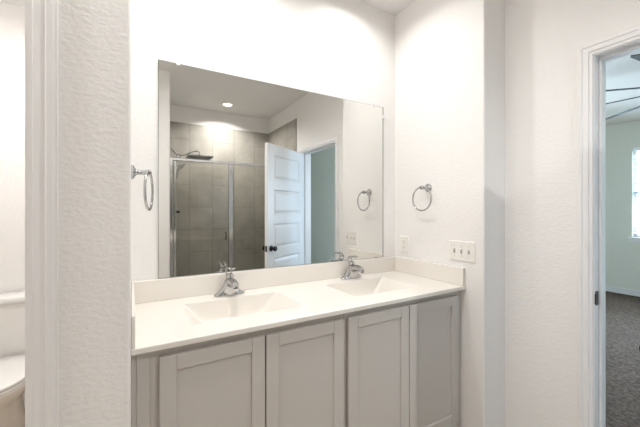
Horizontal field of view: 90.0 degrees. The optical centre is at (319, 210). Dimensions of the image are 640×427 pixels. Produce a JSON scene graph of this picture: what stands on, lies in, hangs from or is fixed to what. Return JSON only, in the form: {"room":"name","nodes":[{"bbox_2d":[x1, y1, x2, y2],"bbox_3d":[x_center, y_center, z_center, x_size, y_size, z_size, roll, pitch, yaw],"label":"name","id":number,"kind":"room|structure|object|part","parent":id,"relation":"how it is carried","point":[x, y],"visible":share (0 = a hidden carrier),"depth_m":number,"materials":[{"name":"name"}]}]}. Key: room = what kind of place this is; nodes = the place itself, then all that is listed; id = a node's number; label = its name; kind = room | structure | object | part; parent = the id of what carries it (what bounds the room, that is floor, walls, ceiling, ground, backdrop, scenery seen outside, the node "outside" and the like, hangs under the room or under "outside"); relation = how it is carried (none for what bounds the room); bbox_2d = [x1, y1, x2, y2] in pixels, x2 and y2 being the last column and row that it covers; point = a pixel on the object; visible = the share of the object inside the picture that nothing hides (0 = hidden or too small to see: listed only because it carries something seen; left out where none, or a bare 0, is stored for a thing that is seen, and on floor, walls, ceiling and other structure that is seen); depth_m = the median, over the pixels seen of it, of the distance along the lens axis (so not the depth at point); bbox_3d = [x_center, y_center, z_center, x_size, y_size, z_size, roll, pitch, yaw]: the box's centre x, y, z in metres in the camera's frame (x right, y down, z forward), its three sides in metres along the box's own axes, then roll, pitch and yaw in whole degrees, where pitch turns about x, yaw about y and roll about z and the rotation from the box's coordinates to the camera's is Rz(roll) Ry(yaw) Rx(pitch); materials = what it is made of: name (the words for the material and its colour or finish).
{"room":"bathroom","nodes":[
{"label":"bathroom","id":0,"kind":"room"},
{"bbox_2d":[0,1,24,291],"bbox_3d":[-2.047,-0.027,2.248,1.242,2.736,0.120,0,0,-31],"label":"wall","id":1,"kind":"structure","parent":0,"point":[12,16],"depth_m":2.16,"materials":[{"name":"white paint"}]},
{"bbox_2d":[58,0,130,426],"bbox_3d":[-1.093,-0.027,1.645,0.212,2.736,1.888,0,0,-31],"label":"wall","id":2,"kind":"structure","parent":0,"point":[94,36],"depth_m":0.84,"materials":[{"name":"white paint"}]},
{"bbox_2d":[131,355,135,426],"bbox_3d":[-0.597,0.896,1.025,0.014,0.890,0.019,0,0,-31],"label":"trim","id":3,"kind":"structure","parent":2,"relation":"attached to","point":[133,358],"depth_m":1.02,"materials":[{"name":"grey paint"}]},
{"bbox_2d":[131,165,153,210],"bbox_3d":[-0.693,-0.086,1.240,0.073,0.176,0.157,0,0,-20],"label":"towel ring","id":4,"kind":"object","parent":2,"relation":"attached to","point":[134,171],"visible":1,"depth_m":1.22,"materials":[{"name":"silver metal"}]},
{"bbox_3d":[-0.690,-0.146,1.237,0.070,0.055,0.055,0,0,-31],"label":"post","id":5,"kind":"part","parent":4,"relation":"part of","materials":[{"name":"silver metal"}]},
{"bbox_2d":[131,0,394,281],"bbox_3d":[-0.194,-0.027,1.930,1.628,2.736,0.120,0,0,-31],"label":"wall","id":6,"kind":"structure","parent":0,"point":[343,49],"depth_m":1.78,"materials":[{"name":"white paint"}]},
{"bbox_2d":[131,256,394,303],"bbox_3d":[-0.158,0.376,1.869,1.626,0.102,0.019,0,0,-31],"label":"backsplash","id":7,"kind":"structure","parent":6,"relation":"attached to","point":[153,290],"depth_m":1.74,"materials":[{"name":"white stone"}]},
{"bbox_2d":[158,59,384,278],"bbox_3d":[-0.155,-0.203,1.873,1.416,1.057,0.015,0,0,-31],"label":"wall mirror","id":8,"kind":"object","parent":6,"relation":"attached to","point":[253,174],"visible":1,"depth_m":1.77,"materials":[{"name":"clear glass"}]},
{"bbox_2d":[0,0,639,125],"bbox_3d":[2.020,-1.455,2.021,8.420,0.120,5.470,0,0,-31],"label":"ceiling","id":9,"kind":"structure","parent":0,"point":[622,72],"depth_m":3.44,"materials":[{"name":"beige paint"}]},
{"bbox_2d":[606,54,639,119],"bbox_3d":[3.346,-1.207,2.781,2.375,0.376,2.368,0,0,-31],"label":"ceiling fan","id":10,"kind":"object","parent":9,"relation":"hanging from","point":[636,56],"visible":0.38,"depth_m":2.99,"materials":[{"name":"grey"}]},
{"bbox_3d":[3.426,-1.109,3.420,0.129,0.037,1.100,0,0,5],"label":"blade","id":11,"kind":"part","parent":10,"relation":"part of","materials":[{"name":"grey"}]},
{"bbox_3d":[2.996,-1.109,3.308,0.129,0.037,1.100,0,0,-35],"label":"blade","id":12,"kind":"part","parent":10,"relation":"part of","materials":[{"name":"grey"}]},
{"bbox_3d":[2.738,-1.109,2.946,1.100,0.037,0.129,0,0,15],"label":"blade","id":13,"kind":"part","parent":10,"relation":"part of","materials":[{"name":"grey"}]},
{"bbox_3d":[2.773,-1.109,2.503,1.100,0.037,0.129,0,0,-25],"label":"blade","id":14,"kind":"part","parent":10,"relation":"part of","materials":[{"name":"grey"}]},
{"bbox_2d":[395,0,504,426],"bbox_3d":[0.813,-0.027,2.132,0.313,2.736,0.793,0,0,-31],"label":"wall","id":15,"kind":"structure","parent":0,"point":[450,54],"depth_m":1.83,"materials":[{"name":"white paint"}]},
{"bbox_2d":[400,236,407,252],"bbox_3d":[0.580,0.235,2.209,0.008,0.116,0.074,0,0,-31],"label":"electrical outlet","id":16,"kind":"object","parent":15,"relation":"attached to","point":[403,239],"visible":1,"depth_m":2.20,"materials":[{"name":"white plastic"}]},
{"bbox_2d":[412,184,431,210],"bbox_3d":[0.658,-0.082,2.016,0.070,0.176,0.157,0,0,-31],"label":"towel ring","id":17,"kind":"object","parent":15,"relation":"attached to","point":[427,187],"visible":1,"depth_m":2.01,"materials":[{"name":"silver metal"}]},
{"bbox_3d":[0.658,-0.142,2.016,0.070,0.055,0.055,0,0,-31],"label":"post","id":18,"kind":"part","parent":17,"relation":"part of","materials":[{"name":"silver metal"}]},
{"bbox_2d":[449,240,475,262],"bbox_3d":[0.802,0.233,1.821,0.021,0.116,0.166,0,0,-31],"label":"light switch","id":19,"kind":"object","parent":15,"relation":"attached to","point":[464,251],"visible":1,"depth_m":1.82,"materials":[{"name":"white plastic"}]},
{"bbox_2d":[505,0,639,426],"bbox_3d":[1.870,-0.027,0.527,0.120,2.736,3.047,0,0,-31],"label":"wall","id":20,"kind":"structure","parent":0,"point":[543,37],"depth_m":1.65,"materials":[{"name":"white paint"}]},
{"bbox_2d":[577,25,639,426],"bbox_3d":[1.489,0.288,1.156,0.142,2.106,0.882,0,0,-31],"label":"door frame","id":21,"kind":"structure","parent":20,"relation":"attached to","point":[592,57],"depth_m":1.47,"materials":[{"name":"white paint"}]},
{"bbox_3d":[1.268,0.404,1.466,0.037,0.065,0.008,0,0,-31],"label":"strike plate","id":22,"kind":"part","parent":21,"relation":"part of","materials":[{"name":"grey metal"}]},
{"bbox_2d":[606,120,639,290],"bbox_3d":[5.230,-0.027,4.609,0.140,2.736,4.270,0,0,-31],"label":"wall","id":23,"kind":"structure","parent":0,"point":[622,255],"depth_m":5.15,"materials":[{"name":"green paint"}]},
{"bbox_2d":[606,285,639,296],"bbox_3d":[5.396,1.287,4.167,0.022,0.092,4.900,0,0,-31],"label":"baseboard","id":24,"kind":"structure","parent":23,"relation":"attached to","point":[626,291],"depth_m":5.10,"materials":[{"name":"white paint"}]},
{"bbox_2d":[627,151,639,241],"bbox_3d":[5.239,-0.239,4.535,0.160,1.470,1.292,0,0,-31],"label":"window","id":25,"kind":"structure","parent":23,"relation":"in","point":[631,239],"depth_m":5.04,"materials":[{"name":"white paint"}]},
{"bbox_3d":[5.218,0.459,4.522,0.110,0.075,1.292,0,0,-31],"label":"sill","id":26,"kind":"part","parent":25,"relation":"part of","materials":[{"name":"white paint"}]},
{"bbox_2d":[633,148,639,236],"bbox_3d":[5.233,-0.281,4.531,0.046,1.381,1.172,0,0,-31],"label":"window blind","id":27,"kind":"object","parent":25,"relation":"attached to","point":[634,149],"visible":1,"depth_m":5.00,"materials":[{"name":"white plastic"}]},
{"bbox_2d":[606,291,639,426],"bbox_3d":[3.477,1.397,2.880,5.037,0.128,5.470,0,0,-31],"label":"floor","id":28,"kind":"structure","parent":0,"point":[622,310],"depth_m":2.86,"materials":[{"name":"carpet"}]},
{"bbox_3d":[-0.264,1.401,0.936,3.383,0.120,4.620,0,0,-31],"label":"floor","id":29,"kind":"structure","parent":0,"visible":0},
{"bbox_2d":[0,290,24,426],"bbox_3d":[-1.854,0.941,1.849,0.444,0.800,0.743,0,0,-31],"label":"toilet","id":30,"kind":"object","parent":29,"relation":"on","point":[12,303],"visible":0.53,"depth_m":1.96,"materials":[{"name":"white ceramic"}]},
{"bbox_3d":[-1.986,0.759,2.072,0.430,0.353,0.210,0,0,-31],"label":"tank","id":31,"kind":"part","parent":30,"relation":"part of","materials":[{"name":"white ceramic"}]},
{"bbox_3d":[-1.985,0.561,2.071,0.444,0.041,0.229,0,0,-31],"label":"tank lid","id":32,"kind":"part","parent":30,"relation":"part of","materials":[{"name":"white ceramic"}]},
{"bbox_3d":[-1.792,0.925,1.744,0.376,0.018,0.497,0,0,-31],"label":"seat","id":33,"kind":"part","parent":30,"relation":"part of","materials":[{"name":"white ceramic"}]},
{"bbox_3d":[-1.794,0.902,1.746,0.378,0.022,0.503,0,0,-31],"label":"seat lid","id":34,"kind":"part","parent":30,"relation":"part of","materials":[{"name":"white ceramic"}]},
{"bbox_2d":[136,314,343,426],"bbox_3d":[-0.367,0.896,1.439,0.801,0.890,0.542,0,0,-31],"label":"vanity cabinet","id":35,"kind":"object","parent":29,"relation":"on","point":[292,375],"depth_m":1.20,"materials":[{"name":"grey paint"}]},
{"bbox_3d":[-0.572,0.896,1.036,0.039,0.890,0.017,0,0,-31],"label":"filler strip","id":36,"kind":"part","parent":35,"relation":"part of","materials":[{"name":"grey wood"}]},
{"bbox_3d":[-0.369,0.832,1.135,0.361,0.708,0.020,0,0,-31],"label":"door","id":37,"kind":"part","parent":35,"relation":"part of","materials":[{"name":"grey paint"}]},
{"bbox_3d":[-0.370,0.832,1.137,0.259,0.606,0.006,0,0,-31],"label":"door panel","id":38,"kind":"part","parent":35,"relation":"part of","materials":[{"name":"grey paint"}]},
{"bbox_3d":[-0.054,0.832,1.321,0.360,0.708,0.020,0,0,-31],"label":"door","id":39,"kind":"part","parent":35,"relation":"part of","materials":[{"name":"grey paint"}]},
{"bbox_3d":[-0.055,0.832,1.322,0.258,0.606,0.006,0,0,-31],"label":"door panel","id":40,"kind":"part","parent":35,"relation":"part of","materials":[{"name":"grey paint"}]},
{"bbox_2d":[343,291,459,426],"bbox_3d":[0.329,0.896,1.849,0.808,0.890,0.542,0,0,-31],"label":"vanity cabinet","id":41,"kind":"object","parent":29,"relation":"on","point":[401,359],"depth_m":1.59,"materials":[{"name":"grey paint"}]},
{"bbox_2d":[131,256,465,355],"bbox_3d":[-0.021,0.433,1.635,1.626,0.216,0.561,0,0,-31],"label":"countertop","id":42,"kind":"structure","parent":41,"relation":"on","point":[167,313],"depth_m":1.56,"materials":[{"name":"white stone"}]},
{"bbox_2d":[214,266,244,296],"bbox_3d":[-0.434,0.354,1.579,0.154,0.146,0.152,0,0,-31],"label":"faucet","id":43,"kind":"object","parent":42,"relation":"on","point":[230,287],"visible":1,"depth_m":1.59,"materials":[{"name":"silver metal"}]},
{"bbox_3d":[-0.449,0.307,1.605,0.035,0.052,0.078,0,0,-31],"label":"lever handle","id":44,"kind":"part","parent":43,"relation":"part of","materials":[{"name":"silver metal"}]},
{"bbox_3d":[-0.434,0.361,1.579,0.068,0.056,0.151,0,0,-31],"label":"spout","id":45,"kind":"part","parent":43,"relation":"part of","materials":[{"name":"silver metal"}]},
{"bbox_2d":[182,291,302,324],"bbox_3d":[-0.349,0.484,1.441,0.466,0.114,0.300,0,0,-31],"label":"basin","id":46,"kind":"object","parent":42,"relation":"in","point":[241,306],"depth_m":1.55,"materials":[{"name":"white ceramic"}]},
{"bbox_2d":[341,255,364,279],"bbox_3d":[0.221,0.354,1.972,0.154,0.146,0.152,0,0,-31],"label":"faucet","id":47,"kind":"object","parent":42,"relation":"on","point":[351,272],"visible":1,"depth_m":1.98,"materials":[{"name":"silver metal"}]},
{"bbox_3d":[0.207,0.307,1.998,0.035,0.052,0.078,0,0,-31],"label":"lever handle","id":48,"kind":"part","parent":47,"relation":"part of","materials":[{"name":"silver metal"}]},
{"bbox_3d":[0.222,0.361,1.972,0.068,0.056,0.151,0,0,-31],"label":"spout","id":49,"kind":"part","parent":47,"relation":"part of","materials":[{"name":"silver metal"}]},
{"bbox_2d":[326,277,416,296],"bbox_3d":[0.291,0.484,1.819,0.440,0.114,0.300,0,0,-31],"label":"basin","id":50,"kind":"object","parent":42,"relation":"in","point":[364,287],"depth_m":1.95,"materials":[{"name":"white ceramic"}]},
{"bbox_3d":[0.282,0.832,1.518,0.370,0.708,0.020,0,0,-31],"label":"door","id":51,"kind":"part","parent":41,"relation":"part of","materials":[{"name":"grey paint"}]},
{"bbox_3d":[0.281,0.832,1.520,0.268,0.606,0.006,0,0,-31],"label":"door panel","id":52,"kind":"part","parent":41,"relation":"part of","materials":[{"name":"grey paint"}]},
{"bbox_3d":[0.610,0.832,1.711,0.380,0.708,0.020,0,0,-31],"label":"door","id":53,"kind":"part","parent":41,"relation":"part of","materials":[{"name":"grey paint"}]},
{"bbox_3d":[0.609,0.832,1.713,0.278,0.606,0.006,0,0,-31],"label":"door panel","id":54,"kind":"part","parent":41,"relation":"part of","materials":[{"name":"grey paint"}]},
{"bbox_3d":[0.792,0.896,1.839,0.019,0.890,0.018,0,0,-31],"label":"filler strip","id":55,"kind":"part","parent":41,"relation":"part of","materials":[{"name":"grey wood"}]},
{"bbox_3d":[-1.265,-0.027,0.515,1.231,2.736,0.115,0,0,-31],"label":"wall","id":56,"kind":"structure","parent":0,"visible":0},
{"bbox_2d":[25,0,57,426],"bbox_3d":[-1.039,0.081,0.637,0.826,2.521,0.137,0,0,-31],"label":"trim","id":57,"kind":"structure","parent":56,"relation":"attached to","point":[41,16],"depth_m":0.78,"materials":[{"name":"white paint"}]}
]}

